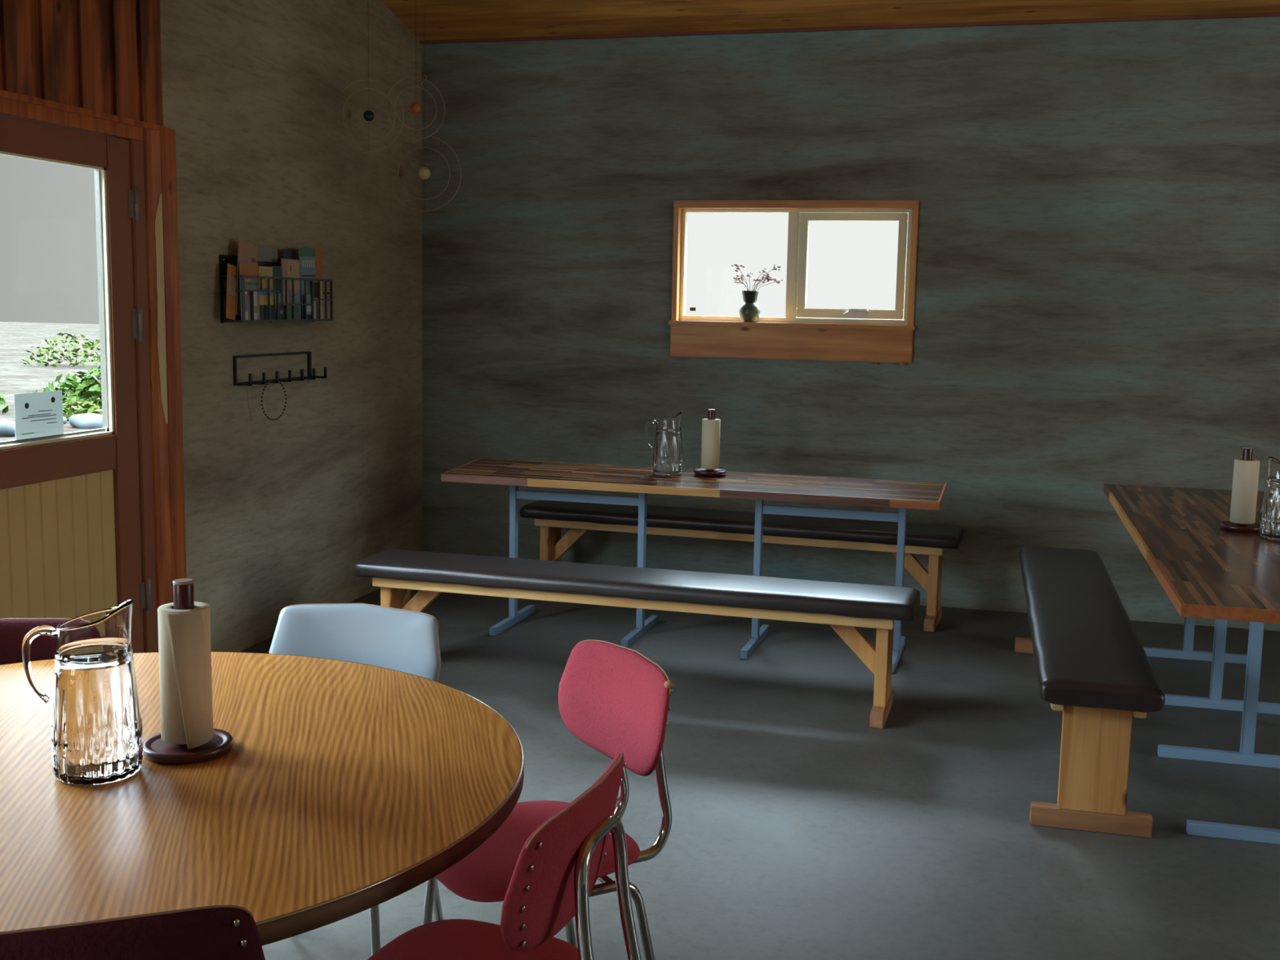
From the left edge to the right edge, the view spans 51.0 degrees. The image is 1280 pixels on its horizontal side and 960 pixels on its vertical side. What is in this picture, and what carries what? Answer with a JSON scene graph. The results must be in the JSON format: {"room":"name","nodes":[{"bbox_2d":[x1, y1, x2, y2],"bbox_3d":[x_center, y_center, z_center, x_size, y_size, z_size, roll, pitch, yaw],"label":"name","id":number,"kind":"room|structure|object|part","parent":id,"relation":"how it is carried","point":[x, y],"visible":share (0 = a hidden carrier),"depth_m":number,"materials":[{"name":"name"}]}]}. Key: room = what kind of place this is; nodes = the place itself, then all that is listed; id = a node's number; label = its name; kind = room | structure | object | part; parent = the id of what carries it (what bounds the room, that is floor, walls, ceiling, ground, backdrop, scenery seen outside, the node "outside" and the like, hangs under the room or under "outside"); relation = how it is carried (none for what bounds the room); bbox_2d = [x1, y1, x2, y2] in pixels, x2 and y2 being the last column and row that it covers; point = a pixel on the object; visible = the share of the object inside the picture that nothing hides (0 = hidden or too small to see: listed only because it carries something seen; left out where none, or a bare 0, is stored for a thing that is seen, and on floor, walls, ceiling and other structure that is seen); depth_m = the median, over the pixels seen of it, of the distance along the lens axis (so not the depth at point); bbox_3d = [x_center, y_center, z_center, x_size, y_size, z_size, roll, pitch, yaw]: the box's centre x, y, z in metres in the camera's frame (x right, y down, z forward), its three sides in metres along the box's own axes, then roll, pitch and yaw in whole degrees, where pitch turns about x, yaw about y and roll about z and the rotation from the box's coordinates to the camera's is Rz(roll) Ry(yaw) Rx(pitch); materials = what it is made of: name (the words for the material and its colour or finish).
{"room":"casual restaurant","nodes":[
{"label":"casual restaurant","id":0,"kind":"room"},
{"bbox_2d":[0,0,422,652],"bbox_3d":[-2.492,-1.341,2.693,0.200,5.076,9.600,3,8,14],"label":"wall","id":1,"kind":"structure","parent":0,"point":[280,513],"depth_m":5.93,"materials":[{"name":"brown concrete"}]},
{"bbox_2d":[0,89,167,141],"bbox_3d":[-1.982,-1.219,4.453,0.106,0.066,1.248,3,8,14],"label":"trim","id":2,"kind":"structure","parent":1,"relation":"attached to","point":[11,104],"depth_m":4.53,"materials":[{"name":"orange wood"}]},
{"bbox_2d":[142,128,164,650],"bbox_3d":[-1.866,-0.206,5.138,0.092,2.218,0.118,3,8,14],"label":"trim","id":3,"kind":"structure","parent":1,"relation":"attached to","point":[147,132],"depth_m":5.05,"materials":[{"name":"orange wood"}]},
{"bbox_2d":[151,128,172,604],"bbox_3d":[-1.815,-0.252,5.110,0.021,2.118,0.032,3,8,14],"label":"trim","id":4,"kind":"structure","parent":1,"relation":"attached to","point":[155,135],"depth_m":5.08,"materials":[{"name":"orange wood"}]},
{"bbox_2d":[159,126,186,602],"bbox_3d":[-1.797,-0.265,5.171,0.020,2.128,0.098,3,8,14],"label":"trim","id":5,"kind":"structure","parent":1,"relation":"attached to","point":[167,135],"depth_m":5.14,"materials":[{"name":"orange wood"}]},
{"bbox_2d":[218,254,333,323],"bbox_3d":[-1.560,-0.821,5.818,0.105,0.276,0.776,3,8,14],"label":"magazine rack","id":6,"kind":"object","parent":1,"relation":"attached to","point":[224,260],"visible":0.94,"depth_m":5.67,"materials":[{"name":"grey metal"}]},
{"bbox_2d":[226,263,236,319],"bbox_3d":[-1.650,-0.759,5.423,0.015,0.227,0.097,3,8,15],"label":"brochure","id":7,"kind":"object","parent":6,"relation":"in","point":[231,269],"visible":1,"depth_m":5.42,"materials":[{"name":"orange paper"}]},
{"bbox_2d":[235,239,257,315],"bbox_3d":[-1.624,-0.827,5.546,0.017,0.329,0.191,3,8,15],"label":"brochure","id":8,"kind":"object","parent":6,"relation":"on","point":[246,251],"visible":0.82,"depth_m":5.51,"materials":[{"name":"orange paper"}]},
{"bbox_2d":[244,291,248,319],"bbox_3d":[-1.610,-0.711,5.480,0.003,0.118,0.032,3,8,14],"label":"leaflet","id":9,"kind":"object","parent":6,"relation":"on","point":[246,292],"visible":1,"depth_m":5.49,"materials":[{"name":"grey paper"}]},
{"bbox_2d":[239,261,259,319],"bbox_3d":[-1.605,-0.776,5.519,0.005,0.236,0.138,2,7,15],"label":"brochure","id":10,"kind":"object","parent":6,"relation":"on","point":[250,268],"visible":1,"depth_m":5.52,"materials":[{"name":"orange paper"}]},
{"bbox_3d":[-1.606,-0.823,5.830,0.010,0.276,0.776,3,8,14],"label":"frame","id":11,"kind":"part","parent":6,"relation":"part of","materials":[{"name":"black metal"}]},
{"bbox_2d":[253,291,257,319],"bbox_3d":[-1.593,-0.719,5.545,0.003,0.118,0.039,3,8,14],"label":"leaflet","id":12,"kind":"object","parent":6,"relation":"on","point":[255,292],"visible":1,"depth_m":5.55,"materials":[{"name":"white paper"}]},
{"bbox_2d":[257,266,274,319],"bbox_3d":[-1.572,-0.785,5.646,0.006,0.223,0.113,3,8,14],"label":"brochure","id":13,"kind":"object","parent":6,"relation":"on","point":[264,271],"visible":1,"depth_m":5.64,"materials":[{"name":"paper"}]},
{"bbox_2d":[257,246,278,266],"bbox_3d":[-1.609,-0.841,5.744,0.005,0.308,0.233,3,8,14],"label":"brochure","id":14,"kind":"object","parent":6,"relation":"in","point":[266,256],"visible":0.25,"depth_m":5.76,"materials":[{"name":"grey paper"}]},
{"bbox_3d":[-1.561,-0.783,5.823,0.096,0.188,0.774,3,8,14],"label":"rod","id":15,"kind":"part","parent":6,"relation":"part of","materials":[{"name":"black metal"}]},
{"bbox_2d":[271,265,283,319],"bbox_3d":[-1.552,-0.800,5.745,0.005,0.228,0.084,2,7,15],"label":"brochure","id":16,"kind":"object","parent":6,"relation":"on","point":[277,270],"visible":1,"depth_m":5.74,"materials":[{"name":"paper"}]},
{"bbox_2d":[278,305,285,319],"bbox_3d":[-1.537,-0.718,5.764,0.003,0.060,0.056,3,8,14],"label":"leaflet","id":17,"kind":"object","parent":6,"relation":"on","point":[282,309],"visible":1,"depth_m":5.76,"materials":[{"name":"black paper"}]},
{"bbox_2d":[282,248,295,259],"bbox_3d":[-1.545,-0.861,5.919,0.005,0.305,0.111,3,8,14],"label":"brochure","id":18,"kind":"object","parent":6,"relation":"on","point":[286,254],"visible":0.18,"depth_m":5.90,"materials":[{"name":"paper"}]},
{"bbox_2d":[280,258,301,319],"bbox_3d":[-1.522,-0.831,5.861,0.005,0.261,0.153,2,7,15],"label":"brochure","id":19,"kind":"object","parent":6,"relation":"on","point":[290,268],"visible":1,"depth_m":5.86,"materials":[{"name":"paper"}]},
{"bbox_2d":[287,306,300,319],"bbox_3d":[-1.512,-0.730,5.859,0.003,0.060,0.111,3,8,14],"label":"leaflet","id":20,"kind":"object","parent":6,"relation":"on","point":[297,314],"visible":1,"depth_m":5.87,"materials":[{"name":"green paper"}]},
{"bbox_2d":[306,294,311,319],"bbox_3d":[-1.477,-0.770,5.985,0.003,0.110,0.050,3,8,14],"label":"leaflet","id":21,"kind":"object","parent":6,"relation":"on","point":[308,296],"visible":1,"depth_m":5.99,"materials":[{"name":"paper"}]},
{"bbox_2d":[298,248,324,319],"bbox_3d":[-1.478,-0.884,6.047,0.014,0.320,0.207,3,8,14],"label":"brochure","id":22,"kind":"object","parent":6,"relation":"on","point":[310,259],"visible":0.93,"depth_m":6.01,"materials":[{"name":"blue paper"}]},
{"bbox_2d":[313,300,318,319],"bbox_3d":[-1.462,-0.767,6.047,0.003,0.088,0.047,3,8,14],"label":"leaflet","id":23,"kind":"object","parent":6,"relation":"on","point":[315,302],"visible":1,"depth_m":6.05,"materials":[{"name":"grey paper"}]},
{"bbox_2d":[313,280,323,319],"bbox_3d":[-1.457,-0.815,6.072,0.005,0.176,0.088,3,9,14],"label":"brochure","id":24,"kind":"object","parent":6,"relation":"on","point":[315,282],"visible":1,"depth_m":6.07,"materials":[{"name":"black paper"}]},
{"bbox_2d":[232,351,327,386],"bbox_3d":[-1.573,-0.494,5.909,0.068,0.125,0.688,3,8,14],"label":"hook rail","id":25,"kind":"object","parent":1,"relation":"attached to","point":[276,380],"visible":1,"depth_m":5.87,"materials":[{"name":"black metal"}]},
{"bbox_2d":[260,380,286,420],"bbox_3d":[-1.591,-0.345,5.837,0.008,0.174,0.179,4,8,21],"label":"necklace","id":26,"kind":"object","parent":25,"relation":"hanging from","point":[280,383],"visible":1,"depth_m":5.83,"materials":[{"name":"black metal"}]},
{"bbox_2d":[239,588,1279,959],"bbox_3d":[1.224,1.333,2.050,7.620,0.120,9.600,3,8,14],"label":"floor","id":27,"kind":"structure","parent":0,"point":[802,828],"depth_m":4.16,"materials":[{"name":"concrete"}]},
{"bbox_2d":[0,617,71,664],"bbox_3d":[-1.295,0.724,2.741,0.417,0.814,0.469,-2,8,-19],"label":"dining chair","id":28,"kind":"object","parent":27,"relation":"on","point":[13,631],"visible":0.06,"depth_m":2.86,"materials":[{"name":"red fabric"}]},
{"bbox_2d":[0,904,265,959],"bbox_3d":[-0.698,0.868,1.720,0.417,0.814,0.469,-2,8,-19],"label":"dining chair","id":29,"kind":"object","parent":27,"relation":"on","point":[219,931],"visible":1,"depth_m":1.52,"materials":[{"name":"red fabric"}]},
{"bbox_2d":[0,651,524,946],"bbox_3d":[-0.912,0.830,2.258,1.425,0.737,1.425,-1,8,-12],"label":"round table","id":30,"kind":"object","parent":27,"relation":"on","point":[342,788],"visible":0.79,"depth_m":2.05,"materials":[{"name":"brown wood"}]},
{"bbox_2d":[22,598,143,786],"bbox_3d":[-0.876,0.331,2.138,0.138,0.284,0.157,8,10,44],"label":"water pitcher","id":31,"kind":"object","parent":30,"relation":"on","point":[96,738],"visible":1,"depth_m":2.10,"materials":[{"name":"clear glass"}]},
{"bbox_3d":[-0.949,0.293,2.129,0.057,0.126,0.016,0,7,-7],"label":"handle","id":32,"kind":"part","parent":31,"relation":"part of","materials":[{"name":"clear glass"}]},
{"bbox_2d":[142,578,233,764],"bbox_3d":[-0.763,0.313,2.253,0.149,0.295,0.149,3,8,14],"label":"paper towel holder","id":33,"kind":"object","parent":30,"relation":"on","point":[187,735],"visible":0.98,"depth_m":2.22,"materials":[{"name":"white paper"}]},
{"bbox_3d":[-0.762,0.307,2.252,0.033,0.278,0.033,3,8,14],"label":"post","id":34,"kind":"part","parent":33,"relation":"part of","materials":[{"name":"brown wood"}]},
{"bbox_2d":[269,603,443,955],"bbox_3d":[-0.679,0.710,2.941,0.417,0.814,0.469,3,8,12],"label":"dining chair","id":35,"kind":"object","parent":27,"relation":"on","point":[406,641],"visible":0.3,"depth_m":3.05,"materials":[{"name":"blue plastic"}]},
{"bbox_3d":[-0.641,0.397,3.058,0.416,0.218,0.076,3,8,12],"label":"backrest","id":36,"kind":"part","parent":35,"relation":"part of","materials":[{"name":"white plastic"}]},
{"bbox_3d":[-0.540,0.923,2.812,0.040,0.415,0.179,1,7,1],"label":"leg","id":37,"kind":"part","parent":35,"relation":"part of","materials":[{"name":"silver metal"}]},
{"bbox_3d":[-0.496,0.899,3.007,0.035,0.416,0.228,4,8,20],"label":"leg","id":38,"kind":"part","parent":35,"relation":"part of","materials":[{"name":"silver metal"}]},
{"bbox_2d":[367,751,641,959],"bbox_3d":[-0.248,0.831,2.075,0.469,0.814,0.417,4,8,18],"label":"dining chair","id":39,"kind":"object","parent":27,"relation":"on","point":[557,868],"visible":1,"depth_m":1.93,"materials":[{"name":"fabric"}]},
{"bbox_3d":[-0.284,0.791,2.083,0.390,0.051,0.404,4,8,18],"label":"seat","id":40,"kind":"part","parent":39,"relation":"part of","materials":[{"name":"fabric"}]},
{"bbox_3d":[-0.091,0.546,1.987,0.076,0.218,0.416,4,8,18],"label":"backrest","id":41,"kind":"part","parent":39,"relation":"part of","materials":[{"name":"fabric"}]},
{"bbox_2d":[422,639,675,959],"bbox_3d":[-0.183,0.756,2.655,0.469,0.814,0.417,-3,9,-31],"label":"dining chair","id":42,"kind":"object","parent":27,"relation":"on","point":[613,698],"visible":0.7,"depth_m":2.66,"materials":[{"name":"fabric"}]},
{"bbox_3d":[-0.380,0.933,2.763,0.179,0.415,0.040,-2,8,-20],"label":"leg","id":43,"kind":"part","parent":42,"relation":"part of","materials":[{"name":"silver metal"}]},
{"bbox_3d":[-0.216,0.721,2.630,0.390,0.051,0.404,-3,9,-31],"label":"seat","id":44,"kind":"part","parent":42,"relation":"part of","materials":[{"name":"fabric"}]},
{"bbox_3d":[-0.209,0.923,2.868,0.228,0.416,0.035,-5,10,-39],"label":"leg","id":45,"kind":"part","parent":42,"relation":"part of","materials":[{"name":"silver metal"}]},
{"bbox_3d":[-0.212,0.753,2.637,0.196,0.015,0.330,-3,9,-31],"label":"seat frame","id":46,"kind":"part","parent":42,"relation":"part of","materials":[{"name":"silver metal"}]},
{"bbox_3d":[-0.041,0.455,2.699,0.076,0.218,0.416,-3,9,-31],"label":"backrest","id":47,"kind":"part","parent":42,"relation":"part of","materials":[{"name":"fabric"}]},
{"bbox_3d":[-0.030,0.965,2.572,0.228,0.416,0.035,-2,8,-23],"label":"leg","id":48,"kind":"part","parent":42,"relation":"part of","materials":[{"name":"silver metal"}]},
{"bbox_2d":[352,549,919,728],"bbox_3d":[-0.049,0.594,5.267,2.216,0.466,0.344,3,8,16],"label":"bench","id":49,"kind":"object","parent":27,"relation":"on","point":[846,607],"visible":0.97,"depth_m":5.10,"materials":[{"name":"brown leather"}]},
{"bbox_3d":[-1.007,0.544,5.541,0.046,0.342,0.188,3,8,16],"label":"leg","id":50,"kind":"part","parent":49,"relation":"part of","materials":[{"name":"brown wood"}]},
{"bbox_3d":[-0.078,0.462,5.141,2.076,0.042,0.035,3,8,16],"label":"rail","id":51,"kind":"part","parent":49,"relation":"part of","materials":[{"name":"brown wood"}]},
{"bbox_2d":[352,549,919,621],"bbox_3d":[-0.046,0.399,5.242,2.216,0.072,0.344,3,8,16],"label":"seat cushion","id":52,"kind":"object","parent":49,"relation":"on","point":[766,596],"depth_m":5.12,"materials":[{"name":"black leather"}]},
{"bbox_3d":[0.908,0.652,4.994,0.046,0.342,0.188,3,8,16],"label":"leg","id":53,"kind":"part","parent":49,"relation":"part of","materials":[{"name":"brown wood"}]},
{"bbox_2d":[440,457,946,672],"bbox_3d":[0.218,0.351,6.068,2.222,0.750,0.507,3,8,16],"label":"trestle table","id":54,"kind":"object","parent":27,"relation":"on","point":[759,486],"visible":0.97,"depth_m":5.96,"materials":[{"name":"brown wood"}]},
{"bbox_3d":[-0.593,0.316,6.301,0.030,0.658,0.040,3,8,16],"label":"leg","id":55,"kind":"part","parent":54,"relation":"part of","materials":[{"name":"blue metal"}]},
{"bbox_3d":[0.008,0.349,6.129,0.030,0.658,0.040,3,8,16],"label":"leg","id":56,"kind":"part","parent":54,"relation":"part of","materials":[{"name":"blue metal"}]},
{"bbox_2d":[644,411,683,475],"bbox_3d":[0.121,-0.171,6.092,0.157,0.284,0.138,-5,9,-37],"label":"water pitcher","id":57,"kind":"object","parent":54,"relation":"on","point":[668,454],"visible":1,"depth_m":6.05,"materials":[{"name":"clear glass"}]},
{"bbox_3d":[0.049,-0.210,6.093,0.057,0.126,0.016,1,7,0],"label":"handle","id":58,"kind":"part","parent":57,"relation":"part of","materials":[{"name":"clear glass"}]},
{"bbox_2d":[693,408,726,475],"bbox_3d":[0.321,-0.173,6.089,0.149,0.295,0.149,0,7,-5],"label":"paper towel holder","id":59,"kind":"object","parent":54,"relation":"on","point":[710,445],"visible":1,"depth_m":6.06,"materials":[{"name":"white paper"}]},
{"bbox_3d":[0.321,-0.179,6.088,0.033,0.278,0.033,0,7,-5],"label":"post","id":60,"kind":"part","parent":59,"relation":"part of","materials":[{"name":"brown wood"}]},
{"bbox_3d":[0.524,0.378,5.982,0.030,0.658,0.040,3,8,16],"label":"leg","id":61,"kind":"part","parent":54,"relation":"part of","materials":[{"name":"blue metal"}]},
{"bbox_3d":[1.124,0.412,5.811,0.030,0.658,0.040,3,8,16],"label":"leg","id":62,"kind":"part","parent":54,"relation":"part of","materials":[{"name":"blue metal"}]},
{"bbox_2d":[520,499,963,631],"bbox_3d":[0.475,0.407,6.780,2.216,0.466,0.344,4,8,18],"label":"bench","id":63,"kind":"object","parent":27,"relation":"on","point":[931,540],"visible":0.87,"depth_m":6.61,"materials":[{"name":"brown leather"}]},
{"bbox_3d":[-0.471,0.353,7.089,0.046,0.342,0.188,4,8,18],"label":"leg","id":64,"kind":"part","parent":63,"relation":"part of","materials":[{"name":"brown wood"}]},
{"bbox_3d":[0.443,0.274,6.655,2.076,0.042,0.035,4,8,18],"label":"rail","id":65,"kind":"part","parent":63,"relation":"part of","materials":[{"name":"brown wood"}]},
{"bbox_2d":[520,499,963,549],"bbox_3d":[0.479,0.211,6.754,2.216,0.073,0.344,4,8,18],"label":"seat cushion","id":66,"kind":"object","parent":63,"relation":"on","point":[816,531],"depth_m":6.62,"materials":[{"name":"black leather"}]},
{"bbox_3d":[1.421,0.469,6.471,0.046,0.342,0.188,4,8,18],"label":"leg","id":67,"kind":"part","parent":63,"relation":"part of","materials":[{"name":"brown wood"}]},
{"bbox_2d":[1014,546,1164,838],"bbox_3d":[1.587,0.668,4.930,0.344,0.467,2.320,3,8,14],"label":"bench","id":68,"kind":"object","parent":27,"relation":"on","point":[1093,667],"visible":1,"depth_m":3.94,"materials":[{"name":"brown leather"}]},
{"bbox_3d":[1.480,0.517,4.938,0.035,0.042,2.180,3,8,14],"label":"rail","id":69,"kind":"part","parent":68,"relation":"part of","materials":[{"name":"brown wood"}]},
{"bbox_2d":[1019,546,1164,712],"bbox_3d":[1.590,0.473,4.904,0.344,0.073,2.320,3,8,14],"label":"seat cushion","id":70,"kind":"object","parent":68,"relation":"on","point":[1088,651],"depth_m":4.34,"materials":[{"name":"black leather"}]},
{"bbox_3d":[1.328,0.799,3.922,0.188,0.342,0.046,3,8,14],"label":"leg","id":71,"kind":"part","parent":68,"relation":"part of","materials":[{"name":"brown wood"}]},
{"bbox_3d":[1.698,0.529,4.884,0.035,0.042,2.180,3,8,14],"label":"rail","id":72,"kind":"part","parent":68,"relation":"part of","materials":[{"name":"brown wood"}]},
{"bbox_2d":[1103,483,1279,844],"bbox_3d":[2.119,0.562,4.730,0.771,0.749,2.582,3,8,14],"label":"trestle table","id":73,"kind":"object","parent":27,"relation":"on","point":[1206,570],"visible":0.8,"depth_m":4.51,"materials":[{"name":"brown wood"}]},
{"bbox_3d":[2.423,0.420,5.883,0.040,0.673,0.030,3,8,14],"label":"leg","id":74,"kind":"part","parent":73,"relation":"part of","materials":[{"name":"blue metal"}]},
{"bbox_3d":[2.228,0.512,5.144,0.040,0.673,0.030,3,8,14],"label":"leg","id":75,"kind":"part","parent":73,"relation":"part of","materials":[{"name":"blue metal"}]},
{"bbox_2d":[1219,446,1259,532],"bbox_3d":[2.152,0.030,4.778,0.149,0.295,0.149,-1,8,-15],"label":"paper towel holder","id":76,"kind":"object","parent":73,"relation":"on","point":[1246,469],"visible":0.98,"depth_m":4.75,"materials":[{"name":"white paper"}]},
{"bbox_3d":[2.152,0.025,4.778,0.033,0.278,0.033,-1,8,-15],"label":"post","id":77,"kind":"part","parent":76,"relation":"part of","materials":[{"name":"brown wood"}]},
{"bbox_3d":[2.060,0.593,4.502,0.040,0.673,0.030,3,8,14],"label":"leg","id":78,"kind":"part","parent":73,"relation":"part of","materials":[{"name":"blue metal"}]},
{"bbox_2d":[1259,456,1279,541],"bbox_3d":[2.208,0.062,4.582,0.157,0.284,0.138,7,9,37],"label":"water pitcher","id":79,"kind":"object","parent":73,"relation":"on","point":[1269,524],"visible":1,"depth_m":4.56,"materials":[{"name":"clear glass"}]},
{"bbox_2d":[380,0,1279,40],"bbox_3d":[1.322,-2.675,1.572,8.200,2.284,10.106,3,8,14],"label":"ceiling","id":80,"kind":"structure","parent":0,"point":[444,20],"depth_m":6.58,"materials":[{"name":"brown wood"}]},
{"bbox_2d":[341,0,404,151],"bbox_3d":[-1.286,-2.001,6.355,0.335,0.875,0.052,1,7,0],"label":"mobile","id":81,"kind":"object","parent":80,"relation":"hanging from","point":[368,115],"visible":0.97,"depth_m":6.38,"materials":[{"name":"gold metal"}]},
{"bbox_2d":[386,0,444,138],"bbox_3d":[-1.121,-2.055,6.722,0.303,0.680,0.058,-2,8,-25],"label":"mobile","id":82,"kind":"object","parent":80,"relation":"hanging from","point":[415,108],"visible":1,"depth_m":6.73,"materials":[{"name":"brown wood"}]},
{"bbox_2d":[390,12,461,211],"bbox_3d":[-1.109,-1.886,6.896,0.383,0.995,0.064,1,7,0],"label":"mobile","id":83,"kind":"object","parent":80,"relation":"hanging from","point":[424,173],"visible":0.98,"depth_m":6.92,"materials":[{"name":"gold metal"}]},
{"bbox_2d":[421,16,1279,631],"bbox_3d":[2.506,-0.699,6.594,8.000,2.983,0.260,3,8,14],"label":"wall","id":84,"kind":"structure","parent":0,"point":[1097,297],"depth_m":6.74,"materials":[{"name":"concrete"}]},
{"bbox_2d":[668,200,919,365],"bbox_3d":[0.782,-1.018,6.906,1.263,0.818,0.155,3,8,14],"label":"window","id":85,"kind":"structure","parent":84,"relation":"in","point":[793,336],"depth_m":6.87,"materials":[{"name":"brown wood"}]},
{"bbox_2d":[731,263,782,322],"bbox_3d":[0.603,-0.964,6.938,0.265,0.296,0.110,3,8,14],"label":"flower vase","id":86,"kind":"object","parent":85,"relation":"on","point":[749,311],"visible":1,"depth_m":6.92,"materials":[{"name":"ceramic"}]},
{"bbox_3d":[0.775,-0.798,6.922,1.263,0.024,0.130,3,8,14],"label":"sill","id":87,"kind":"part","parent":85,"relation":"part of","materials":[{"name":"brown wood"}]},
{"bbox_3d":[0.795,-1.104,6.941,1.189,0.580,0.060,3,8,14],"label":"frame","id":88,"kind":"part","parent":85,"relation":"part of","materials":[{"name":"wood"}]},
{"bbox_3d":[1.079,-1.092,6.850,0.540,0.530,0.054,3,8,14],"label":"sash","id":89,"kind":"part","parent":85,"relation":"part of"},
{"bbox_3d":[1.096,-0.849,6.833,0.123,0.044,0.028,3,8,14],"label":"handle","id":90,"kind":"part","parent":85,"relation":"part of","materials":[{"name":"silver metal"}]},
{"bbox_2d":[419,12,1279,44],"bbox_3d":[2.498,-2.157,6.266,7.600,0.016,0.022,3,8,14],"label":"trim","id":91,"kind":"structure","parent":84,"relation":"attached to","point":[1264,14],"depth_m":6.61,"materials":[{"name":"brown wood"}]},
{"label":"outside","id":92,"kind":"structure","parent":0,"visible":0},
{"bbox_2d":[0,321,101,441],"bbox_3d":[-8.383,-0.927,19.710,100.000,0.240,100.000,3,8,14],"label":"ground","id":93,"kind":"structure","parent":92,"point":[16,377],"depth_m":34.75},
{"bbox_2d":[0,393,8,413],"bbox_3d":[-9.737,-1.236,18.348,2.054,0.753,2.036,3,8,14],"label":"shrub","id":94,"kind":"object","parent":93,"relation":"on","point":[5,410],"visible":1,"depth_m":18.72,"materials":[{"name":"green plant"}]},
{"bbox_2d":[0,418,15,436],"bbox_3d":[-7.545,-0.574,15.778,0.592,0.285,0.429,3,8,14],"label":"rock","id":95,"kind":"object","parent":93,"relation":"on","point":[7,428],"visible":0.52,"depth_m":15.62,"materials":[{"name":"white stone"}]},
{"bbox_2d":[21,333,100,367],"bbox_3d":[-13.068,-2.998,31.110,2.676,0.810,1.959,3,8,14],"label":"shrub","id":96,"kind":"object","parent":93,"relation":"on","point":[78,344],"visible":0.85,"depth_m":30.95,"materials":[{"name":"green plant"}]},
{"bbox_2d":[62,416,66,423],"bbox_3d":[-7.629,-0.771,17.450,0.450,0.176,0.271,3,8,14],"label":"rock","id":97,"kind":"object","parent":93,"relation":"on","point":[64,420],"visible":0.11,"depth_m":17.36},
{"bbox_2d":[32,364,102,404],"bbox_3d":[-7.619,-1.395,19.873,3.180,0.775,2.034,3,8,14],"label":"shrub","id":98,"kind":"object","parent":93,"relation":"on","point":[90,380],"visible":0.18,"depth_m":19.55,"materials":[{"name":"green plant"}]},
{"bbox_2d":[62,395,102,421],"bbox_3d":[-7.332,-0.932,18.086,2.411,0.377,1.084,3,8,14],"label":"shrub","id":99,"kind":"object","parent":93,"relation":"on","point":[73,407],"visible":0.27,"depth_m":17.88,"materials":[{"name":"green plant"}]},
{"bbox_2d":[68,413,102,429],"bbox_3d":[-6.961,-0.724,16.980,0.545,0.242,0.432,3,8,14],"label":"rock","id":100,"kind":"object","parent":93,"relation":"on","point":[87,420],"visible":0.59,"depth_m":16.82,"materials":[{"name":"white stone"}]},
{"bbox_3d":[-2.925,0.295,1.137,0.080,2.218,6.000,3,8,14],"label":"wall","id":101,"kind":"structure","parent":0,"visible":0},
{"bbox_2d":[0,114,151,653],"bbox_3d":[-1.996,-0.162,4.569,0.072,2.052,0.970,3,8,14],"label":"door","id":102,"kind":"structure","parent":101,"relation":"in","point":[70,531],"depth_m":4.75,"materials":[{"name":"brown paint"}]},
{"bbox_2d":[13,390,63,439],"bbox_3d":[-2.018,-0.213,4.514,0.001,0.164,0.236,3,8,14],"label":"notice","id":103,"kind":"object","parent":102,"relation":"attached to","point":[38,414],"visible":1,"depth_m":4.51,"materials":[{"name":"paper"}]},
{"bbox_3d":[-1.994,-1.122,4.430,0.048,0.113,0.675,3,8,14],"label":"rail","id":104,"kind":"part","parent":102,"relation":"part of","materials":[{"name":"brown paint"}]},
{"bbox_3d":[-2.014,-0.064,4.568,0.048,0.128,0.675,3,8,14],"label":"rail","id":105,"kind":"part","parent":102,"relation":"part of","materials":[{"name":"brown paint"}]},
{"bbox_3d":[-2.021,0.303,4.616,0.024,0.613,0.675,3,8,14],"label":"boarded panel","id":106,"kind":"part","parent":102,"relation":"part of","materials":[{"name":"beige wood"}]},
{"bbox_2d":[124,138,158,652],"bbox_3d":[-2.024,-0.156,4.546,0.086,2.066,1.110,3,8,14],"label":"trim","id":107,"kind":"structure","parent":101,"relation":"attached to","point":[139,247],"depth_m":5.02,"materials":[{"name":"brown paint"}]}
]}

